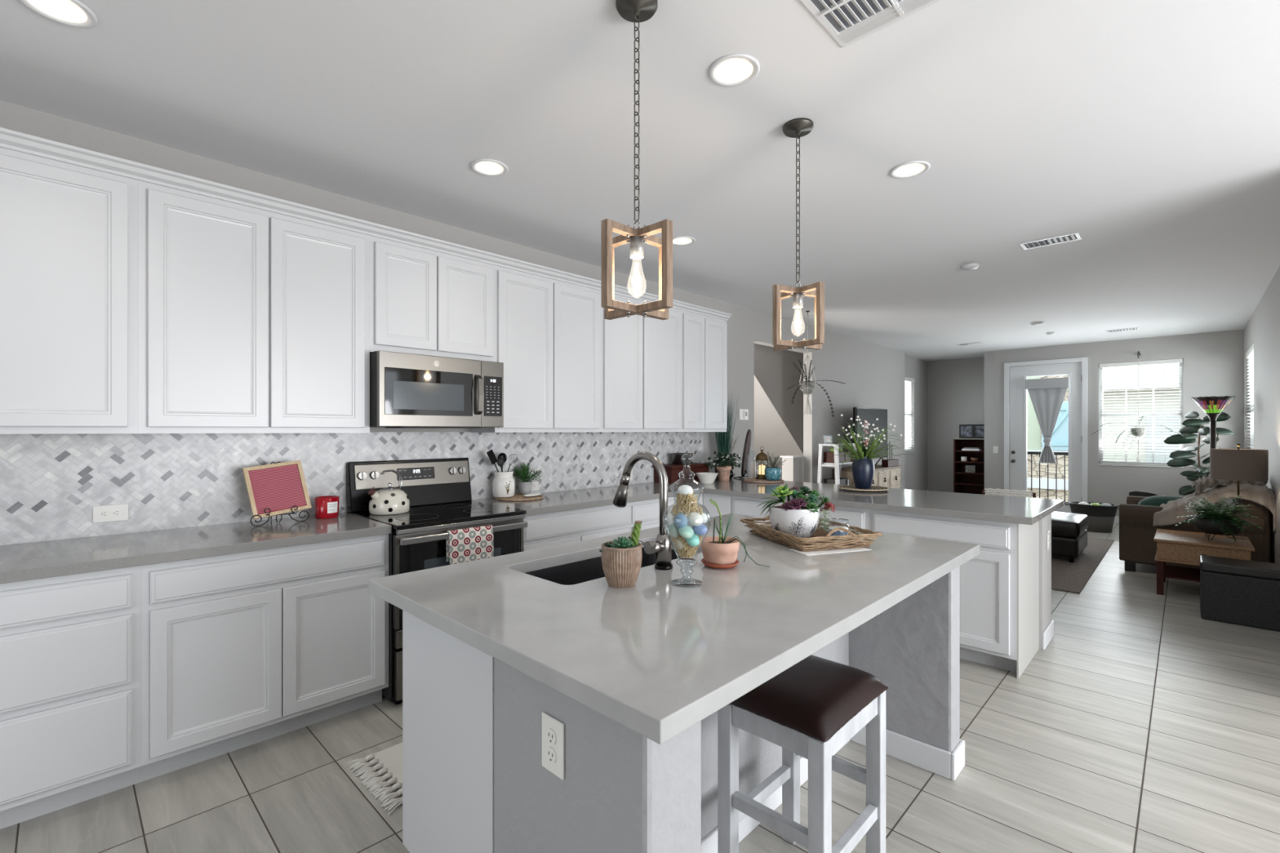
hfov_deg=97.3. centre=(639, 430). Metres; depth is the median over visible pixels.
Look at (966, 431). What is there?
picture frame
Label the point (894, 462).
planter box
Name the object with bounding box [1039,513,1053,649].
wall
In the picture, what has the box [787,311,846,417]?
hanging plant
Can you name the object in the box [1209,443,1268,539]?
table lamp
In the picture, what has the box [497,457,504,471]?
spoon
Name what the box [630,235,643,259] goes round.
socket
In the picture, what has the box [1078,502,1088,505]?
folded cloth
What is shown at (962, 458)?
mug
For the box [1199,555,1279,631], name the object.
ottoman
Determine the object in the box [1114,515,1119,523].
baseboard
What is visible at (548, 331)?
upper cabinet
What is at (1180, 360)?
window blind
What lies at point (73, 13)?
recessed light
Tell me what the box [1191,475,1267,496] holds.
throw blanket
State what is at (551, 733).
socket
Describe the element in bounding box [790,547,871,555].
paper card
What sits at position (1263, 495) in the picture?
throw blanket
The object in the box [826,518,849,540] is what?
jar candle
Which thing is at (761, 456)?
lantern
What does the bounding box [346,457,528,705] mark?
range
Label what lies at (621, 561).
pot
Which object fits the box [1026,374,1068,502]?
glass door
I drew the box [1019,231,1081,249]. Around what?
ceiling vent
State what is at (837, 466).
ladder shelf
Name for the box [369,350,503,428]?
microwave
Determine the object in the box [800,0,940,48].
ceiling vent
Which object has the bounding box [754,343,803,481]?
wall
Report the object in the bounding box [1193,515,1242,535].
bowl
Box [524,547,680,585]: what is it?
sink
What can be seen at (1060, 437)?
shutter
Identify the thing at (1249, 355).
window blind
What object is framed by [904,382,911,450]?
window
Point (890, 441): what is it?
eucalyptus sprigs
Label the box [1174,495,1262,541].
potted fern
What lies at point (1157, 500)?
throw pillow
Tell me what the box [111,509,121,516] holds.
socket
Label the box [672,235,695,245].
recessed light
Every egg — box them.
[666,513,675,524]
[668,523,679,537]
[674,537,685,550]
[675,512,687,528]
[677,484,693,497]
[678,525,693,538]
[684,533,699,546]
[687,511,703,526]
[692,524,706,535]
[698,511,707,523]
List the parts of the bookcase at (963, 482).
shelf, shelf, shelf, shelf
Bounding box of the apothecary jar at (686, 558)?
[662,453,711,586]
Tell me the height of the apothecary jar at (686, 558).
0.400 m
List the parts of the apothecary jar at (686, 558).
lid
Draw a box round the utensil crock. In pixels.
[492,471,515,497]
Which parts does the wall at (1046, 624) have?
baseboard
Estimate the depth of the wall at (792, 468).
7.29 m
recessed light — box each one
[18,0,97,28]
[470,158,508,176]
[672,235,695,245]
[709,53,759,86]
[889,160,929,178]
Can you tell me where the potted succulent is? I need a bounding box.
[598,520,642,588]
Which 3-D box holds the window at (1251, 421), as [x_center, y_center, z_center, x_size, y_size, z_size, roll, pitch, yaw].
[7.550,-0.255,6.887,0.040,1.520,1.400,0,0,44]
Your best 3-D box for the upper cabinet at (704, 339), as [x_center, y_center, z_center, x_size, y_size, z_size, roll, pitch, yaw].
[0.488,-0.521,5.268,0.340,1.068,0.681,0,0,44]
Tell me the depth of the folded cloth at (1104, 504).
7.67 m
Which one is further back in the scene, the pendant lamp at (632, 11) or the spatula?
the spatula
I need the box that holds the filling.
[667,491,704,558]
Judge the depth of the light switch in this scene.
9.53 m
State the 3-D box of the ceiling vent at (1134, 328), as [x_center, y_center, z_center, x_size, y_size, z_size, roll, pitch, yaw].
[6.486,-1.349,7.571,0.340,0.011,0.180,0,0,44]
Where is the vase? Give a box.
[820,413,906,488]
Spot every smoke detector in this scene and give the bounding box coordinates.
[960,262,979,270]
[1030,321,1044,325]
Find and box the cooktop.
[350,501,526,530]
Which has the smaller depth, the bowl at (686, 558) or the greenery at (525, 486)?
the bowl at (686, 558)
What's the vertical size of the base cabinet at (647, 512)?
0.873 m
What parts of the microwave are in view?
door glass, handle, control panel, keypad panel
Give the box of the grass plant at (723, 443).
[714,392,739,477]
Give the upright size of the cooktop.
0.024 m
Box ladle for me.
[497,453,506,470]
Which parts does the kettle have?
spout, lid, handle, handle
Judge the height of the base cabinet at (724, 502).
0.873 m
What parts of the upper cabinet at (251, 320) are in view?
door, door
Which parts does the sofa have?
chair leg, chair arm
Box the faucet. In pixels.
[613,451,672,570]
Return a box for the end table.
[1153,528,1254,595]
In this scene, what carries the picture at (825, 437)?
attached to the picture frame at (828, 437)
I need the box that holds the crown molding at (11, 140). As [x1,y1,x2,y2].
[0,127,731,320]
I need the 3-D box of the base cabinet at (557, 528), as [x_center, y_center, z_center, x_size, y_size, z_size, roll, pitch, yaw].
[-0.615,0.949,3.916,0.640,0.873,0.949,0,0,44]
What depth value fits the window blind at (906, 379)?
10.26 m
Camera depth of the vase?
4.40 m
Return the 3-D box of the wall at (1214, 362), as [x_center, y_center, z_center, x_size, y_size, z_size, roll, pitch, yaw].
[7.114,0.015,8.563,3.060,2.740,0.120,0,0,44]
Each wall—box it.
[0,100,904,546]
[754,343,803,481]
[754,455,803,481]
[904,351,991,494]
[991,328,1244,516]
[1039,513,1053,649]
[1244,266,1279,564]
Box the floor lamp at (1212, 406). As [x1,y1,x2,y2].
[1191,395,1236,488]
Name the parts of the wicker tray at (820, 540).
handle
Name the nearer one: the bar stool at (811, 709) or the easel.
the bar stool at (811, 709)
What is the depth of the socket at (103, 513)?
2.52 m
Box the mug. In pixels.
[960,456,967,461]
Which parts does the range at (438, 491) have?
knob, knob, trim, storage drawer, control panel, display panel, knob, door trim, vent trim, knob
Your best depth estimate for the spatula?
3.81 m
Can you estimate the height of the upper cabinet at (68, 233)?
1.068 m
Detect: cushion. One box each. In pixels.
[729,654,888,742]
[1051,511,1088,537]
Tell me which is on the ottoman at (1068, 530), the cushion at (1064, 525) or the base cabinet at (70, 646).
the cushion at (1064, 525)
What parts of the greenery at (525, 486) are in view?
pot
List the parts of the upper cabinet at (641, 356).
door, door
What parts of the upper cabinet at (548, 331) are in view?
door, door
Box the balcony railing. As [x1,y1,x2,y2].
[1026,451,1068,502]
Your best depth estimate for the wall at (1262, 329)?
5.24 m
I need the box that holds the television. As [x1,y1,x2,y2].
[853,407,887,465]
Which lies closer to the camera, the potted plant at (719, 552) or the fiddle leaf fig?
the potted plant at (719, 552)
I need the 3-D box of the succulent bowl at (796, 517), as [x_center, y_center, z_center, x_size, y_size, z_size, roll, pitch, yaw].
[0.672,0.338,2.401,0.266,0.233,0.265,0,0,44]
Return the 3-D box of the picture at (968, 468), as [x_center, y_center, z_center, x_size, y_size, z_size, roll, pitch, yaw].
[5.993,0.700,10.222,0.136,0.106,0.001,0,0,44]
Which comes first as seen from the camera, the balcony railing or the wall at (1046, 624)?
the wall at (1046, 624)
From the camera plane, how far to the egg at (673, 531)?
1.69 m
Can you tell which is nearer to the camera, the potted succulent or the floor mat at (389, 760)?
the potted succulent
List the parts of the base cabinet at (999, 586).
drawer, cabinet door, panel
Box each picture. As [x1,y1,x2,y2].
[824,435,831,443]
[965,466,974,471]
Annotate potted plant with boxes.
[700,497,769,568]
[756,452,786,480]
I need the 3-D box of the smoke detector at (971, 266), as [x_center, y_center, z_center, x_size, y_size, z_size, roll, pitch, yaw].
[2.708,-1.340,4.619,0.130,0.030,0.130,0,0,44]
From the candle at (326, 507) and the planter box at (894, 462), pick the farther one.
the planter box at (894, 462)
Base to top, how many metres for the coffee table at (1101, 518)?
0.373 m
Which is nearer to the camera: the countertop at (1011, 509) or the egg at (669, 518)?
the egg at (669, 518)
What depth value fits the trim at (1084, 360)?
8.81 m
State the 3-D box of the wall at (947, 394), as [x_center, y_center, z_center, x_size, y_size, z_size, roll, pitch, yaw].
[5.463,0.015,10.028,1.350,2.740,1.880,0,0,44]
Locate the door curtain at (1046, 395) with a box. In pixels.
[1024,377,1068,463]
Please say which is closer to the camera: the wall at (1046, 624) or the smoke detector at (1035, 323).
the wall at (1046, 624)
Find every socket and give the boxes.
[99,510,110,517]
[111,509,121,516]
[546,728,556,745]
[546,746,556,764]
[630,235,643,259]
[792,293,803,308]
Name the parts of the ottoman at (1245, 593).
cube lid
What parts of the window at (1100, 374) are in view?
sill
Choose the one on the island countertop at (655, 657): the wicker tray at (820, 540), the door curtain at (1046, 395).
the wicker tray at (820, 540)
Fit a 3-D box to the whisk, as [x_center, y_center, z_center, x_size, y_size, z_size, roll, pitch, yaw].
[-0.913,0.283,3.919,0.052,0.239,0.129,0,0,44]
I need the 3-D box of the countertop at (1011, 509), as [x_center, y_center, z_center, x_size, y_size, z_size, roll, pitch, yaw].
[0.851,0.491,3.804,2.884,0.040,2.827,0,0,44]
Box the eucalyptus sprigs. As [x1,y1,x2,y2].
[886,440,911,459]
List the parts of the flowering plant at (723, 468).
pot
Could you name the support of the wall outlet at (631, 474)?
attached to the wall at (873, 374)
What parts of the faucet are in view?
handle lever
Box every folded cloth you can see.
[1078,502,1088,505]
[1089,502,1101,506]
[1100,502,1111,506]
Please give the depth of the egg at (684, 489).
1.71 m
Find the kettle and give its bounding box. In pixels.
[368,469,410,515]
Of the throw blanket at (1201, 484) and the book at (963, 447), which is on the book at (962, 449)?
the book at (963, 447)
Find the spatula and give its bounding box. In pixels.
[486,448,498,471]
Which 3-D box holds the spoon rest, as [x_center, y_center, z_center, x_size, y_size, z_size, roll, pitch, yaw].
[-0.744,0.445,3.893,0.075,0.022,0.170,0,0,29]
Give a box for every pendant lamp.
[601,0,672,319]
[772,117,824,351]
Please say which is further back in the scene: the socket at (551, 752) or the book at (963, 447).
the book at (963, 447)
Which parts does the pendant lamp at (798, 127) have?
wood frame, chain, wood frame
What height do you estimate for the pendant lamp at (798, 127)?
0.991 m
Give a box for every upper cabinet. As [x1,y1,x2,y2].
[0,146,137,434]
[137,180,369,433]
[369,235,494,361]
[469,265,600,432]
[600,290,680,432]
[680,310,727,431]
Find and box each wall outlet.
[93,503,128,523]
[531,480,538,490]
[542,711,564,780]
[630,468,632,479]
[1047,531,1049,550]
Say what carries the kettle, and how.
on the range at (438, 491)
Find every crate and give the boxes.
[823,451,844,462]
[841,451,853,462]
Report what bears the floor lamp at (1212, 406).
on the floor
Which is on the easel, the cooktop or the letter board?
the letter board
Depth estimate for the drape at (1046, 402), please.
9.01 m
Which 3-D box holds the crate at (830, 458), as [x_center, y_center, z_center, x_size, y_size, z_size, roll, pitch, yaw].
[2.485,0.343,7.211,0.180,0.135,0.220,0,0,44]
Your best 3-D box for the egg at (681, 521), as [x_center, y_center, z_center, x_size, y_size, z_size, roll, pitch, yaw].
[0.123,0.271,1.687,0.038,0.048,0.038,0,0,44]
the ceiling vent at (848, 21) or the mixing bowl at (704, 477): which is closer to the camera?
the ceiling vent at (848, 21)
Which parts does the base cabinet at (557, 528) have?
cabinet door, cabinet door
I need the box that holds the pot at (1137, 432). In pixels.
[1130,427,1146,436]
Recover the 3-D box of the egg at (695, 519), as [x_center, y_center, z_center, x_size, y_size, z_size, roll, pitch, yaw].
[0.167,0.267,1.693,0.044,0.042,0.044,0,0,44]
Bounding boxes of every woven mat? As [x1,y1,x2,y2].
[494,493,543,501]
[742,478,784,483]
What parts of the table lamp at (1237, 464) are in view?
stem, lamp shade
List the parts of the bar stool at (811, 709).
leg, leg, leg, leg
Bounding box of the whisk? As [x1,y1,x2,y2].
[506,453,517,471]
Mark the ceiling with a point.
(1148, 131)
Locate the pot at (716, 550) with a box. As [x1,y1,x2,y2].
[700,536,739,564]
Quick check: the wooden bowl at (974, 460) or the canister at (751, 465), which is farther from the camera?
the wooden bowl at (974, 460)
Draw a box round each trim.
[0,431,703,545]
[1004,357,1087,502]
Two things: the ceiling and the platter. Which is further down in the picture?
the platter
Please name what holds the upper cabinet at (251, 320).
attached to the wall at (873, 374)
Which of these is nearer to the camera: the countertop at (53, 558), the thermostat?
the countertop at (53, 558)
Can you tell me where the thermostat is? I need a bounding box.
[738,408,748,420]
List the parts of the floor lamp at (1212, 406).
lamp shade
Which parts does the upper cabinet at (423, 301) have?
door, door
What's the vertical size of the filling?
0.200 m
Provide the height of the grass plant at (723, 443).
0.905 m
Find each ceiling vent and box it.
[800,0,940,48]
[956,342,983,346]
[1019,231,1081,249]
[1105,327,1139,332]
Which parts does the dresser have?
drawer, drawer, drawer, drawer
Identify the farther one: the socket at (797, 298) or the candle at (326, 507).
the candle at (326, 507)
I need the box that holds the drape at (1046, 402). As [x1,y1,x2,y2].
[1027,387,1067,438]
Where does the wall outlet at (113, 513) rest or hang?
attached to the wall at (873, 374)
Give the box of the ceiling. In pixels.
[0,0,1279,361]
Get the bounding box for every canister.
[746,450,755,479]
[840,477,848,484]
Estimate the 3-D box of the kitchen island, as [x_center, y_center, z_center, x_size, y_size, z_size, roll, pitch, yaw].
[0.293,0.948,2.036,1.104,0.874,1.878,0,0,44]
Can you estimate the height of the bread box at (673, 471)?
0.158 m
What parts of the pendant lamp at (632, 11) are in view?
wood frame, chain, wood frame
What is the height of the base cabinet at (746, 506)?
0.873 m
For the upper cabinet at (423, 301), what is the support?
attached to the wall at (873, 374)
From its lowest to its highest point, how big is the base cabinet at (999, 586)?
0.873 m
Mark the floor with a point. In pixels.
(1145, 723)
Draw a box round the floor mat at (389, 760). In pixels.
[346,742,402,815]
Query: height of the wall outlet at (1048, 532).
0.118 m
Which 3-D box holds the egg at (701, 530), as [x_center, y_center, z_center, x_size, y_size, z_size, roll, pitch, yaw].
[0.181,0.298,1.699,0.041,0.036,0.041,0,0,44]
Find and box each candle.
[314,495,339,519]
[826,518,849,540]
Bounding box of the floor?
[0,522,1279,852]
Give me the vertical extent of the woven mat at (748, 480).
0.016 m
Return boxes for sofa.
[1119,495,1270,572]
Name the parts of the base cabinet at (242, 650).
cabinet door, drawer, cabinet door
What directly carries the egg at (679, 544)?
in the apothecary jar at (686, 558)
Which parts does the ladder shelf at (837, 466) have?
frame, frame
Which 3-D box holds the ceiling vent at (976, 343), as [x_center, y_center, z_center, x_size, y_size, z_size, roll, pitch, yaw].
[5.152,-1.349,8.796,0.340,0.011,0.180,0,0,44]
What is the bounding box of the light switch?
[993,446,998,453]
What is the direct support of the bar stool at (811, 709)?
on the floor
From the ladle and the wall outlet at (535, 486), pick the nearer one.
the ladle
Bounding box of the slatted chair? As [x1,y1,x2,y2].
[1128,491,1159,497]
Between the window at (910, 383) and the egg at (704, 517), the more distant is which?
the window at (910, 383)
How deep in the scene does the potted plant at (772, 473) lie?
5.11 m
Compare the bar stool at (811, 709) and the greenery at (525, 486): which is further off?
the greenery at (525, 486)
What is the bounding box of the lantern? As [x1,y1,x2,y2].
[755,446,768,479]
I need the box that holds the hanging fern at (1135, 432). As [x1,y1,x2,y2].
[1091,351,1179,462]
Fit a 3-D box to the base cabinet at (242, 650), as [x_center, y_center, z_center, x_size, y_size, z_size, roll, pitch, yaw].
[-1.799,0.949,2.697,0.640,0.873,0.932,0,0,44]
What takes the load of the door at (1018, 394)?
in the wall at (1214, 362)
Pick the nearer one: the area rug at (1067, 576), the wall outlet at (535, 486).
the wall outlet at (535, 486)
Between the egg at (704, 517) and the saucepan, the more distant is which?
the saucepan
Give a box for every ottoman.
[1051,511,1088,562]
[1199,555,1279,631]
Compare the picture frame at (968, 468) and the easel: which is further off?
the picture frame at (968, 468)
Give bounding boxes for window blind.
[904,377,915,451]
[1099,358,1182,465]
[1244,342,1253,448]
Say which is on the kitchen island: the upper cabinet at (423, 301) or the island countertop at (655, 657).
the island countertop at (655, 657)
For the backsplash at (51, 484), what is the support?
attached to the wall at (873, 374)
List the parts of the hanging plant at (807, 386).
pot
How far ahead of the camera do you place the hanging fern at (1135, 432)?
8.12 m
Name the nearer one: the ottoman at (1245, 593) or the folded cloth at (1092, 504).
the ottoman at (1245, 593)
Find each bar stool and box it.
[717,654,888,852]
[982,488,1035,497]
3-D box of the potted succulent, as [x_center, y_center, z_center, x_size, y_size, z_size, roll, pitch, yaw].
[-0.056,0.374,1.720,0.125,0.194,0.125,0,0,-43]
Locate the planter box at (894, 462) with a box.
[881,458,898,466]
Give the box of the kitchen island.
[402,566,964,852]
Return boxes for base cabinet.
[0,565,141,829]
[138,533,388,782]
[523,502,630,551]
[630,493,702,532]
[702,493,731,517]
[731,495,869,529]
[869,509,1039,679]
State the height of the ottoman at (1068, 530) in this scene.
0.459 m
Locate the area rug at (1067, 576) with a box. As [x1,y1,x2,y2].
[1051,537,1114,593]
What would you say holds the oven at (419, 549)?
in the range at (438, 491)
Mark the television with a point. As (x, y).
(869, 415)
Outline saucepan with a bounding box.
[671,453,693,464]
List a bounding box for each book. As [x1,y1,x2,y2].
[961,448,982,450]
[963,447,981,448]
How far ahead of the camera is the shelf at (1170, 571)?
4.84 m
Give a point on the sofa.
(1137, 531)
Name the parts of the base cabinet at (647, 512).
cabinet door, drawer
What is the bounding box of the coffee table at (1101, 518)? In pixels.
[1064,502,1119,533]
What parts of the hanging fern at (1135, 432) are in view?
macrame cord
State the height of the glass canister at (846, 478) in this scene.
0.260 m
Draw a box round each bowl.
[662,487,711,560]
[695,472,718,484]
[755,483,835,537]
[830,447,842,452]
[970,457,978,462]
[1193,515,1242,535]
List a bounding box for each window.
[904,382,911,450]
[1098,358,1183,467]
[1250,404,1253,448]
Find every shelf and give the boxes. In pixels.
[817,443,856,484]
[1164,564,1199,582]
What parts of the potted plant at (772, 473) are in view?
pot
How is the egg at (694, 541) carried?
in the apothecary jar at (686, 558)
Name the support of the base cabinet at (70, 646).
on the floor
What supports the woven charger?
on the countertop at (1011, 509)
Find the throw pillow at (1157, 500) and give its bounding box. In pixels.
[1137,495,1182,506]
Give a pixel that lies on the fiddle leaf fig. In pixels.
(1180, 458)
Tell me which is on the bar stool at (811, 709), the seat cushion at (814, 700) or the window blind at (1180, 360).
the seat cushion at (814, 700)
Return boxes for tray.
[740,515,882,551]
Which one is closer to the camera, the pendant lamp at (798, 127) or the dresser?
the pendant lamp at (798, 127)
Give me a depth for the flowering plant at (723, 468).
5.26 m
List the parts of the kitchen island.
baseboard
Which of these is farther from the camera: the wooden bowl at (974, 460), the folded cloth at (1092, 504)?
the wooden bowl at (974, 460)
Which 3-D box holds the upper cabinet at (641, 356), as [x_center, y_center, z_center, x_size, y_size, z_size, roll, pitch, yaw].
[-0.076,-0.521,4.687,0.340,1.068,0.938,0,0,44]
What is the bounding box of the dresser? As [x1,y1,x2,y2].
[832,464,902,488]
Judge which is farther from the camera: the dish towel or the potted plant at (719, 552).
the dish towel
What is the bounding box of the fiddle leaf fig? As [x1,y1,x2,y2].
[1163,411,1234,495]
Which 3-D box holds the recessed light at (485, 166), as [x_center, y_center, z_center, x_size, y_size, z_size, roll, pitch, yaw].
[-0.774,-1.351,2.898,0.188,0.008,0.188,0,0,44]
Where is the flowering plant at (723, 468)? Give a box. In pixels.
[704,451,742,480]
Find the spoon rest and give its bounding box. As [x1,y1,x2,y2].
[523,493,541,497]
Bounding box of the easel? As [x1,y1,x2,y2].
[249,461,309,526]
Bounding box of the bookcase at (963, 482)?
[951,437,984,494]
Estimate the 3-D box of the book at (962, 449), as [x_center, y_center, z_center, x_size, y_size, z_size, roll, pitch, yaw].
[6.036,0.349,10.238,0.280,0.030,0.200,0,0,44]
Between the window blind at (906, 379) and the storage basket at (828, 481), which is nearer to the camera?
the storage basket at (828, 481)
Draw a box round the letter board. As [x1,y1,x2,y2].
[242,460,311,519]
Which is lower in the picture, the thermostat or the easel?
the easel
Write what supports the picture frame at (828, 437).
on the ladder shelf at (837, 466)
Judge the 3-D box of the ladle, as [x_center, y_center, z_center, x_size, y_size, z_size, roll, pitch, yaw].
[-0.952,0.277,3.893,0.036,0.248,0.072,0,0,44]
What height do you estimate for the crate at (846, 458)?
0.130 m
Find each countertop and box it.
[0,512,391,583]
[368,513,979,744]
[471,477,1063,524]
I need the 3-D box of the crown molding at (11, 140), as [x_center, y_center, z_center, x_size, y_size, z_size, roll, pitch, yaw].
[-1.212,-1.083,3.494,0.371,0.056,5.645,0,0,44]
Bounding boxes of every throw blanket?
[1153,483,1275,532]
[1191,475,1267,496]
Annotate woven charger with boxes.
[837,484,888,491]
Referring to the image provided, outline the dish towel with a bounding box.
[446,524,493,564]
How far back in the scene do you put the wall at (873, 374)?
5.98 m
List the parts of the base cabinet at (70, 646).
drawer, drawer, drawer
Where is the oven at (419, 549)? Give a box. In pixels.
[392,521,528,629]
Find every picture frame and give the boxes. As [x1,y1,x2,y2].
[823,435,832,444]
[959,424,984,438]
[964,465,975,472]
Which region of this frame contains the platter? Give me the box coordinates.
[733,429,751,478]
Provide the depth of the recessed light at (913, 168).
2.91 m
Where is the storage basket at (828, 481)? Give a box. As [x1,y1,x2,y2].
[824,478,845,484]
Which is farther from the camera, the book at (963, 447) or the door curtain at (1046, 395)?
the book at (963, 447)
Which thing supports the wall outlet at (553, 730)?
attached to the kitchen island
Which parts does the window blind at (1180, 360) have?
rail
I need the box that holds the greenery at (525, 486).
[510,462,544,494]
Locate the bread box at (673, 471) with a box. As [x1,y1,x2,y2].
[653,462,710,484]
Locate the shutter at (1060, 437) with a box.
[1041,401,1068,450]
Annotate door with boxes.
[1009,362,1081,512]
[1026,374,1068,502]
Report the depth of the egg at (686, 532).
1.67 m
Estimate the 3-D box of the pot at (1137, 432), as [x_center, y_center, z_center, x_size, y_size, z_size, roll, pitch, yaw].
[7.206,0.030,8.140,0.170,0.130,0.170,0,0,44]
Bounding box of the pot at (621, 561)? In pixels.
[600,541,642,588]
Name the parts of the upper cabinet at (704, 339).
door, door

